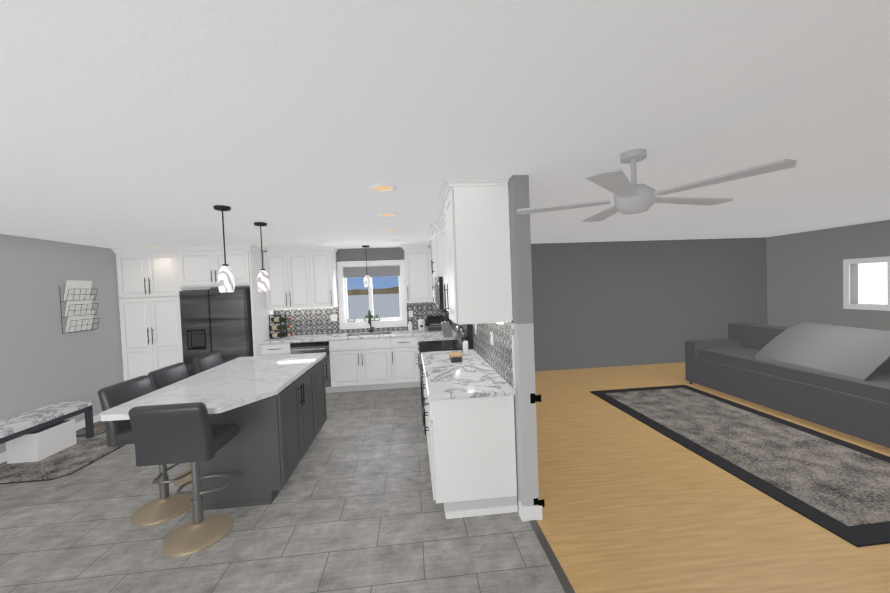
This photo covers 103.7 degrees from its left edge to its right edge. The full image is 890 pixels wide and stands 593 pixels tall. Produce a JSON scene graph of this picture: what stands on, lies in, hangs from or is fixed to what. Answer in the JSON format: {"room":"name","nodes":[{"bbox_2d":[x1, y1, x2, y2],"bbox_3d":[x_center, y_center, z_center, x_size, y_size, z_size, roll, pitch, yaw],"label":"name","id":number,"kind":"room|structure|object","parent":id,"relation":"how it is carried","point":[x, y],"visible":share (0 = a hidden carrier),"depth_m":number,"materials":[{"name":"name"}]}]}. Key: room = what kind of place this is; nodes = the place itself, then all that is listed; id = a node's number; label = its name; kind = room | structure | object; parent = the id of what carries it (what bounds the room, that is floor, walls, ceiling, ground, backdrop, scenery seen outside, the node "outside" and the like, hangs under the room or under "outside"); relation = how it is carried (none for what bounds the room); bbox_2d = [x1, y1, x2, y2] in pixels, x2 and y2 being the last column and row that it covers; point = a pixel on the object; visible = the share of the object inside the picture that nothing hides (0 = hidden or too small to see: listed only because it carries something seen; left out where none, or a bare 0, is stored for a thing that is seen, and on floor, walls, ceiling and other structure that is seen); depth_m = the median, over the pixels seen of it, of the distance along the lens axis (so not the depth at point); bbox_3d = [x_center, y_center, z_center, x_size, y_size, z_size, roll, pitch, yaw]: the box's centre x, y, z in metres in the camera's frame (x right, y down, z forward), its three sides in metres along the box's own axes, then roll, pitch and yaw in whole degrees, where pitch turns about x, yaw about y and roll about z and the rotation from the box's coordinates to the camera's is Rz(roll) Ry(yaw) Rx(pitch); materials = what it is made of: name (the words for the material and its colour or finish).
{"room":"kitchen","nodes":[
{"label":"kitchen","id":0,"kind":"room"},
{"bbox_2d":[0,234,123,452],"bbox_3d":[-4.664,0.585,1.912,0.200,2.430,8.200,-2,2,-5],"label":"wall","id":1,"kind":"structure","parent":0,"point":[44,361],"depth_m":4.27,"materials":[{"name":"grey paint"}]},
{"bbox_2d":[0,414,99,463],"bbox_3d":[-4.474,1.754,1.560,0.014,0.100,7.390,-2,2,-5],"label":"baseboard","id":2,"kind":"structure","parent":1,"relation":"attached to","point":[3,456],"depth_m":4.54,"materials":[{"name":"white wood"}]},
{"bbox_2d":[59,280,98,333],"bbox_3d":[-4.776,0.129,4.584,0.112,0.672,0.406,-2,2,-5],"label":"rack","id":3,"kind":"object","parent":1,"relation":"attached to","point":[79,312],"visible":1,"depth_m":4.56,"materials":[{"name":"black metal"}]},
{"bbox_2d":[0,387,564,592],"bbox_3d":[-2.046,1.754,2.192,5.368,0.120,8.600,-2,2,-5],"label":"floor","id":4,"kind":"structure","parent":0,"point":[353,507],"depth_m":2.45,"materials":[{"name":"grey tile"}]},
{"bbox_2d":[0,400,94,443],"bbox_3d":[-4.455,1.524,3.647,0.430,0.445,1.310,-2,2,-5],"label":"bench","id":5,"kind":"object","parent":4,"relation":"on","point":[15,427],"visible":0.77,"depth_m":3.84,"materials":[{"name":"grey stone"}]},
{"bbox_2d":[0,438,125,483],"bbox_3d":[-4.088,1.720,3.730,0.880,0.022,0.955,-2,2,-5],"label":"kitchen rug","id":6,"kind":"object","parent":4,"relation":"on","point":[80,454],"visible":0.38,"depth_m":3.57,"materials":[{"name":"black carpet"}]},
{"bbox_2d":[6,419,76,463],"bbox_3d":[-4.400,1.573,3.829,0.290,0.288,0.420,-2,2,-5],"label":"basket","id":7,"kind":"object","parent":6,"relation":"on","point":[42,443],"visible":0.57,"depth_m":3.69,"materials":[{"name":"white plastic"}]},
{"bbox_2d":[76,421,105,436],"bbox_3d":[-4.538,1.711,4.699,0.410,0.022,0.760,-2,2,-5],"label":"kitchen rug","id":8,"kind":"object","parent":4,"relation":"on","point":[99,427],"visible":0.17,"depth_m":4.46,"materials":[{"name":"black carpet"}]},
{"bbox_2d":[98,375,192,526],"bbox_3d":[-2.253,1.170,2.761,0.514,1.033,0.452,-2,2,-5],"label":"bar stool","id":9,"kind":"object","parent":4,"relation":"on","point":[165,506],"visible":0.58,"depth_m":2.66,"materials":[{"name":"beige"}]},
{"bbox_2d":[147,362,191,486],"bbox_3d":[-2.333,1.159,3.276,0.514,1.033,0.452,-2,2,-5],"label":"bar stool","id":10,"kind":"object","parent":4,"relation":"on","point":[167,376],"visible":0.17,"depth_m":3.16,"materials":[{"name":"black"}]},
{"bbox_2d":[128,402,239,556],"bbox_3d":[-1.747,1.177,2.434,0.452,0.998,0.514,-2,2,-5],"label":"bar stool","id":11,"kind":"object","parent":4,"relation":"on","point":[164,434],"visible":1,"depth_m":2.23,"materials":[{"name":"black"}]},
{"bbox_2d":[112,245,274,380],"bbox_3d":[-3.920,0.458,5.665,1.995,2.428,0.862,-2,2,-5],"label":"pantry","id":12,"kind":"object","parent":4,"relation":"on","point":[152,282],"visible":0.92,"depth_m":5.29,"materials":[{"name":"white wood"}]},
{"bbox_2d":[192,351,222,373],"bbox_3d":[-2.369,1.145,3.865,0.514,1.033,0.452,-2,2,-5],"label":"bar stool","id":13,"kind":"object","parent":4,"relation":"on","point":[206,362],"visible":0.19,"depth_m":3.75,"materials":[{"name":"black leather"}]},
{"bbox_2d":[179,288,253,376],"bbox_3d":[-3.476,0.768,5.648,0.918,1.775,0.882,-2,2,-5],"label":"refrigerator","id":14,"kind":"object","parent":4,"relation":"on","point":[213,320],"visible":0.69,"depth_m":5.21,"materials":[{"name":"black metal"}]},
{"bbox_2d":[199,356,326,510],"bbox_3d":[-1.693,1.201,3.483,0.713,0.889,1.472,-2,2,-5],"label":"kitchen island","id":15,"kind":"object","parent":4,"relation":"on","point":[273,407],"depth_m":2.78,"materials":[{"name":"grey wood"}]},
{"bbox_2d":[99,352,325,420],"bbox_3d":[-1.867,0.748,3.271,1.010,0.040,1.940,-2,2,-5],"label":"island countertop","id":16,"kind":"structure","parent":15,"relation":"on","point":[243,384],"depth_m":2.86,"materials":[{"name":"white stone"}]},
{"bbox_2d":[260,342,291,355],"bbox_3d":[-2.727,1.184,5.906,0.461,0.874,0.620,-2,2,-5],"label":"base cabinet","id":17,"kind":"object","parent":4,"relation":"on","point":[267,348],"depth_m":5.60,"materials":[{"name":"white wood"}]},
{"bbox_2d":[292,338,335,392],"bbox_3d":[-2.197,1.162,5.957,0.726,0.874,0.620,-2,2,-5],"label":"base cabinet","id":18,"kind":"object","parent":4,"relation":"on","point":[297,347],"depth_m":5.67,"materials":[{"name":"white wood"}]},
{"bbox_2d":[332,338,395,391],"bbox_3d":[-1.378,1.129,6.035,1.040,0.874,0.620,-2,2,-5],"label":"base cabinet","id":19,"kind":"object","parent":4,"relation":"on","point":[369,360],"depth_m":5.74,"materials":[{"name":"white wood"}]},
{"bbox_2d":[264,330,454,341],"bbox_3d":[-1.408,0.709,6.020,3.143,0.114,0.625,-2,2,-5],"label":"countertop","id":20,"kind":"structure","parent":19,"relation":"on","point":[401,333],"depth_m":5.83,"materials":[{"name":"white stone"}]},
{"bbox_2d":[269,314,292,338],"bbox_3d":[-2.807,0.505,5.988,0.335,0.400,0.256,-2,2,-5],"label":"wine rack","id":21,"kind":"object","parent":20,"relation":"on","point":[280,327],"visible":1,"depth_m":5.92,"materials":[{"name":"black metal"}]},
{"bbox_2d":[344,331,391,337],"bbox_3d":[-1.301,0.749,6.039,0.760,0.199,0.400,-2,2,-5],"label":"sink","id":22,"kind":"object","parent":20,"relation":"in","point":[380,332],"depth_m":6.20,"materials":[{"name":"grey metal"}]},
{"bbox_2d":[368,310,373,333],"bbox_3d":[-1.303,0.437,6.191,0.104,0.413,0.229,-2,2,-5],"label":"faucet","id":23,"kind":"object","parent":20,"relation":"on","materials":[{"name":"metal"}]},
{"bbox_2d":[408,321,411,330],"bbox_3d":[-0.626,0.511,6.285,0.074,0.205,0.082,-2,2,-5],"label":"soap dispenser","id":24,"kind":"object","parent":20,"relation":"on","point":[410,326],"visible":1,"depth_m":6.26,"materials":[{"name":"white ceramic"}]},
{"bbox_2d":[418,319,424,330],"bbox_3d":[-0.424,0.507,6.278,0.120,0.200,0.120,-2,2,-5],"label":"jar","id":25,"kind":"object","parent":20,"relation":"on","point":[421,325],"visible":1,"depth_m":6.23,"materials":[{"name":"white ceramic"}]},
{"bbox_2d":[425,315,451,331],"bbox_3d":[-0.117,0.473,6.147,0.440,0.250,0.380,-2,2,-5],"label":"countertop grill","id":26,"kind":"object","parent":20,"relation":"on","point":[432,323],"visible":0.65,"depth_m":6.00,"materials":[{"name":"grey metal"}]},
{"bbox_2d":[396,334,419,388],"bbox_3d":[-0.724,1.102,6.098,0.508,0.874,0.620,-2,2,-5],"label":"base cabinet","id":27,"kind":"object","parent":4,"relation":"on","point":[407,371],"depth_m":5.80,"materials":[{"name":"white wood"}]},
{"bbox_2d":[421,360,424,403],"bbox_3d":[0.095,1.134,3.762,0.615,0.873,0.859,-2,2,-5],"label":"base cabinet","id":28,"kind":"object","parent":4,"relation":"on","point":[423,361],"depth_m":3.61,"materials":[{"name":"white wood"}]},
{"bbox_2d":[417,336,456,407],"bbox_3d":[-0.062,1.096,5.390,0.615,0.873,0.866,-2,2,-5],"label":"base cabinet","id":29,"kind":"object","parent":4,"relation":"on","point":[419,337],"depth_m":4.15,"materials":[{"name":"white wood"}]},
{"bbox_2d":[421,332,455,340],"bbox_3d":[-0.079,0.639,5.378,0.613,0.040,0.865,-2,2,-5],"label":"countertop","id":30,"kind":"structure","parent":29,"relation":"on","point":[434,336],"depth_m":5.32,"materials":[{"name":"white stone"}]},
{"bbox_2d":[441,316,452,337],"bbox_3d":[0.027,0.457,5.316,0.170,0.316,0.110,-2,2,-5],"label":"knife block","id":31,"kind":"object","parent":30,"relation":"on","point":[446,329],"visible":1,"depth_m":5.26,"materials":[{"name":"grey"}]},
{"bbox_2d":[415,324,472,425],"bbox_3d":[-0.029,0.941,4.566,0.699,1.185,0.760,-2,2,-5],"label":"range","id":32,"kind":"object","parent":4,"relation":"on","point":[463,330],"visible":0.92,"depth_m":4.35,"materials":[{"name":"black metal"}]},
{"bbox_2d":[425,384,517,518],"bbox_3d":[0.169,1.151,2.996,0.615,0.873,0.911,-2,2,-5],"label":"base cabinet","id":33,"kind":"object","parent":4,"relation":"on","point":[469,426],"depth_m":2.54,"materials":[{"name":"white wood"}]},
{"bbox_2d":[421,349,515,399],"bbox_3d":[0.118,0.686,3.338,0.613,0.040,1.685,-2,2,-5],"label":"countertop","id":34,"kind":"structure","parent":33,"relation":"on","point":[472,378],"depth_m":2.88,"materials":[{"name":"white stone"}]},
{"bbox_2d":[449,352,462,362],"bbox_3d":[0.108,0.623,3.589,0.120,0.070,0.190,-2,2,-5],"label":"box","id":35,"kind":"object","parent":34,"relation":"on","point":[454,357],"visible":1,"depth_m":3.50,"materials":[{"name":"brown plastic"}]},
{"bbox_2d":[461,336,467,354],"bbox_3d":[0.232,0.545,3.891,0.050,0.200,0.050,-3,2,-20],"label":"grinder","id":36,"kind":"object","parent":34,"relation":"on","point":[464,342],"depth_m":3.87,"materials":[{"name":"white"}]},
{"bbox_2d":[529,520,574,592],"bbox_3d":[0.817,1.629,0.417,0.050,0.006,4.125,-2,2,-5],"label":"threshold strip","id":37,"kind":"object","parent":4,"relation":"on","point":[557,568],"depth_m":2.12,"materials":[{"name":"grey metal"}]},
{"bbox_2d":[0,0,889,250],"bbox_3d":[1.136,-0.916,2.437,11.960,0.100,8.600,-2,2,-5],"label":"ceiling","id":38,"kind":"structure","parent":0,"point":[172,123],"depth_m":1.54,"materials":[{"name":"white paint"}]},
{"bbox_2d":[213,205,234,292],"bbox_3d":[-1.885,-0.400,2.992,0.126,0.729,0.126,-2,2,-5],"label":"pendant light","id":39,"kind":"object","parent":38,"relation":"hanging from","point":[226,282],"visible":1,"depth_m":2.96,"materials":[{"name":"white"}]},
{"bbox_2d":[254,222,269,291],"bbox_3d":[-1.952,-0.417,3.735,0.126,0.729,0.126,-2,2,-5],"label":"pendant light","id":40,"kind":"object","parent":38,"relation":"hanging from","point":[263,281],"visible":1,"depth_m":3.70,"materials":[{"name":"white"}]},
{"bbox_2d":[362,245,370,286],"bbox_3d":[-1.337,-0.513,5.964,0.126,0.704,0.126,-2,2,-5],"label":"light","id":41,"kind":"object","parent":38,"relation":"hanging from","point":[367,280],"visible":1,"depth_m":5.93,"materials":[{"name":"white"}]},
{"bbox_2d":[369,184,395,191],"bbox_3d":[-0.462,-0.803,2.598,0.199,0.011,0.199,-2,2,-11],"label":"recessed light","id":42,"kind":"object","parent":38,"relation":"in","point":[382,187],"depth_m":2.59,"materials":[{"name":"white"}]},
{"bbox_2d":[377,212,396,216],"bbox_3d":[-0.581,-0.824,3.529,0.199,0.011,0.199,-3,2,-29],"label":"recessed light","id":43,"kind":"object","parent":38,"relation":"in","point":[384,214],"depth_m":3.52,"materials":[{"name":"white"}]},
{"bbox_2d":[385,229,399,231],"bbox_3d":[-0.672,-0.846,4.488,0.199,0.011,0.199,-4,2,-44],"label":"recessed light","id":44,"kind":"object","parent":38,"relation":"in","point":[387,230],"depth_m":4.49,"materials":[{"name":"white"}]},
{"bbox_2d":[517,148,796,221],"bbox_3d":[1.150,-0.678,2.119,1.332,0.359,1.330,-2,2,-5],"label":"ceiling fan","id":45,"kind":"object","parent":38,"relation":"hanging from","point":[633,197],"visible":0.98,"depth_m":2.00,"materials":[{"name":"grey"}]},
{"bbox_2d":[210,237,767,371],"bbox_3d":[0.781,0.251,6.650,11.960,2.430,0.200,-2,2,-5],"label":"wall","id":46,"kind":"structure","parent":0,"point":[611,304],"depth_m":6.83,"materials":[{"name":"grey paint"}]},
{"bbox_2d":[264,248,315,309],"bbox_3d":[-2.622,-0.275,6.032,0.792,0.975,0.346,-2,2,-5],"label":"upper cabinet","id":47,"kind":"object","parent":46,"relation":"attached to","point":[303,277],"depth_m":5.86,"materials":[{"name":"white wood"}]},
{"bbox_2d":[312,248,337,307],"bbox_3d":[-2.131,-0.295,6.079,0.427,0.975,0.346,-2,2,-5],"label":"upper cabinet","id":48,"kind":"object","parent":46,"relation":"attached to","point":[323,259],"depth_m":5.92,"materials":[{"name":"white wood"}]},
{"bbox_2d":[274,302,448,335],"bbox_3d":[-1.451,0.392,6.330,3.144,0.505,0.012,-2,2,-5],"label":"backsplash","id":49,"kind":"structure","parent":46,"relation":"attached to","point":[313,321],"depth_m":6.26,"materials":[{"name":"tile"}]},
{"bbox_2d":[331,314,336,320],"bbox_3d":[-1.992,0.381,6.269,0.110,0.116,0.005,-2,2,-5],"label":"electrical outlet plate","id":50,"kind":"object","parent":49,"relation":"attached to","point":[333,317],"depth_m":6.27,"materials":[{"name":"white plastic"}]},
{"bbox_2d":[337,260,406,329],"bbox_3d":[-1.317,-0.039,6.391,1.206,1.213,0.180,-2,2,-5],"label":"window","id":51,"kind":"structure","parent":46,"relation":"in","point":[362,323],"depth_m":6.35,"materials":[{"name":"white"}]},
{"bbox_2d":[343,266,399,277],"bbox_3d":[-1.335,-0.453,6.398,1.018,0.188,0.046,-2,2,-5],"label":"window shade","id":52,"kind":"object","parent":51,"relation":"attached to","point":[372,271],"visible":1,"depth_m":6.38,"materials":[{"name":"grey fabric"}]},
{"bbox_2d":[364,314,379,320],"bbox_3d":[-1.336,0.387,6.398,0.278,0.120,0.074,-2,2,-5],"label":"pot","id":53,"kind":"object","parent":51,"relation":"on","point":[376,318],"visible":0.85,"depth_m":6.37,"materials":[{"name":"white ceramic"}]},
{"bbox_2d":[404,248,433,302],"bbox_3d":[-0.469,-0.373,6.237,0.475,0.955,0.346,-2,2,-5],"label":"upper cabinet","id":54,"kind":"object","parent":46,"relation":"attached to","point":[418,269],"depth_m":6.07,"materials":[{"name":"white wood"}]},
{"bbox_2d":[497,175,538,508],"bbox_3d":[0.376,0.324,4.475,0.115,2.430,4.055,-2,2,-5],"label":"wall","id":55,"kind":"structure","parent":0,"point":[525,422],"depth_m":2.46,"materials":[{"name":"grey paint"}]},
{"bbox_2d":[432,278,434,301],"bbox_3d":[-0.002,-0.361,5.676,0.346,0.945,0.836,-2,2,-5],"label":"upper cabinet","id":56,"kind":"object","parent":55,"relation":"attached to","point":[433,278],"depth_m":5.75,"materials":[{"name":"white wood"}]},
{"bbox_2d":[431,226,442,277],"bbox_3d":[0.063,-0.549,4.540,0.417,0.585,0.761,-2,2,-5],"label":"upper cabinet","id":57,"kind":"object","parent":55,"relation":"attached to","point":[436,262],"depth_m":4.16,"materials":[{"name":"white wood"}]},
{"bbox_2d":[433,277,448,312],"bbox_3d":[0.056,-0.037,4.552,0.455,0.427,0.760,-2,2,-5],"label":"over-the-range microwave","id":58,"kind":"object","parent":57,"relation":"attached to","point":[438,289],"visible":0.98,"depth_m":4.25,"materials":[{"name":"black"}]},
{"bbox_2d":[439,226,446,313],"bbox_3d":[0.166,-0.321,3.940,0.346,0.945,0.457,-2,2,-5],"label":"upper cabinet","id":59,"kind":"object","parent":55,"relation":"attached to","point":[440,227],"depth_m":4.11,"materials":[{"name":"white wood"}]},
{"bbox_2d":[443,282,446,297],"bbox_3d":[0.217,-0.309,3.404,0.346,0.945,0.852,-2,2,-5],"label":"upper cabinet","id":60,"kind":"object","parent":55,"relation":"attached to","point":[444,283],"depth_m":3.79,"materials":[{"name":"white wood"}]},
{"bbox_2d":[443,182,512,324],"bbox_3d":[0.242,-0.308,2.777,0.417,0.995,0.520,-2,2,-5],"label":"upper cabinet","id":61,"kind":"object","parent":55,"relation":"attached to","point":[469,243],"depth_m":2.52,"materials":[{"name":"white wood"}]},
{"bbox_2d":[451,320,515,388],"bbox_3d":[0.310,0.379,4.503,0.014,0.495,3.961,-2,2,-5],"label":"backsplash","id":62,"kind":"structure","parent":55,"relation":"attached to","point":[498,355],"depth_m":2.97,"materials":[{"name":"tile"}]},
{"bbox_2d":[531,505,542,519],"bbox_3d":[0.488,1.486,4.500,0.014,0.100,4.061,-2,2,-5],"label":"baseboard","id":63,"kind":"structure","parent":55,"relation":"attached to","point":[537,509],"depth_m":2.48,"materials":[{"name":"white wood"}]},
{"bbox_2d":[530,393,544,506],"bbox_3d":[0.655,1.095,2.474,0.078,0.823,0.016,-2,2,-5],"label":"gate hinge","id":64,"kind":"object","parent":55,"relation":"attached to","point":[534,398],"visible":1,"depth_m":2.47,"materials":[{"name":"black metal"}]},
{"bbox_2d":[535,362,889,592],"bbox_3d":[3.902,1.512,2.760,6.592,0.120,8.600,-2,2,-5],"label":"floor","id":65,"kind":"structure","parent":0,"point":[633,505],"depth_m":2.47,"materials":[{"name":"beige wood"}]},
{"bbox_2d":[590,385,889,546],"bbox_3d":[3.119,1.446,3.788,1.550,0.016,3.200,-2,2,-5],"label":"living room rug","id":66,"kind":"object","parent":65,"relation":"on","point":[838,487],"visible":1,"depth_m":3.19,"materials":[{"name":"grey carpet"}]},
{"bbox_2d":[685,322,889,447],"bbox_3d":[4.454,0.875,4.305,1.050,1.029,2.600,-2,2,-5],"label":"sofa","id":67,"kind":"object","parent":65,"relation":"on","point":[835,377],"visible":1,"depth_m":4.01,"materials":[{"name":"grey fabric"}]},
{"bbox_2d":[766,220,889,330],"bbox_3d":[7.033,0.109,3.029,0.200,2.430,8.200,-2,2,-5],"label":"wall","id":68,"kind":"structure","parent":0,"point":[804,277],"depth_m":6.15,"materials":[{"name":"grey paint"}]},
{"bbox_2d":[843,256,889,310],"bbox_3d":[6.733,-0.196,5.304,0.100,0.820,1.060,-2,2,-5],"label":"window","id":69,"kind":"structure","parent":68,"relation":"in","point":[846,283],"depth_m":5.63,"materials":[{"name":"white"}]},
{"bbox_2d":[858,262,887,304],"bbox_3d":[6.852,-0.200,5.316,0.001,0.660,0.900,-2,2,-5],"label":"window","id":70,"kind":"structure","parent":68,"relation":"in","point":[872,284],"depth_m":5.58,"materials":[{"name":"white glass"}]},
{"label":"outside","id":71,"kind":"structure","parent":0,"visible":0},
{"bbox_2d":[347,276,399,321],"bbox_3d":[-3.242,-13.178,36.000,80.000,52.000,0.001,-2,2,-5],"label":"sky","id":72,"kind":"structure","parent":71,"point":[385,289],"depth_m":35.93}
]}

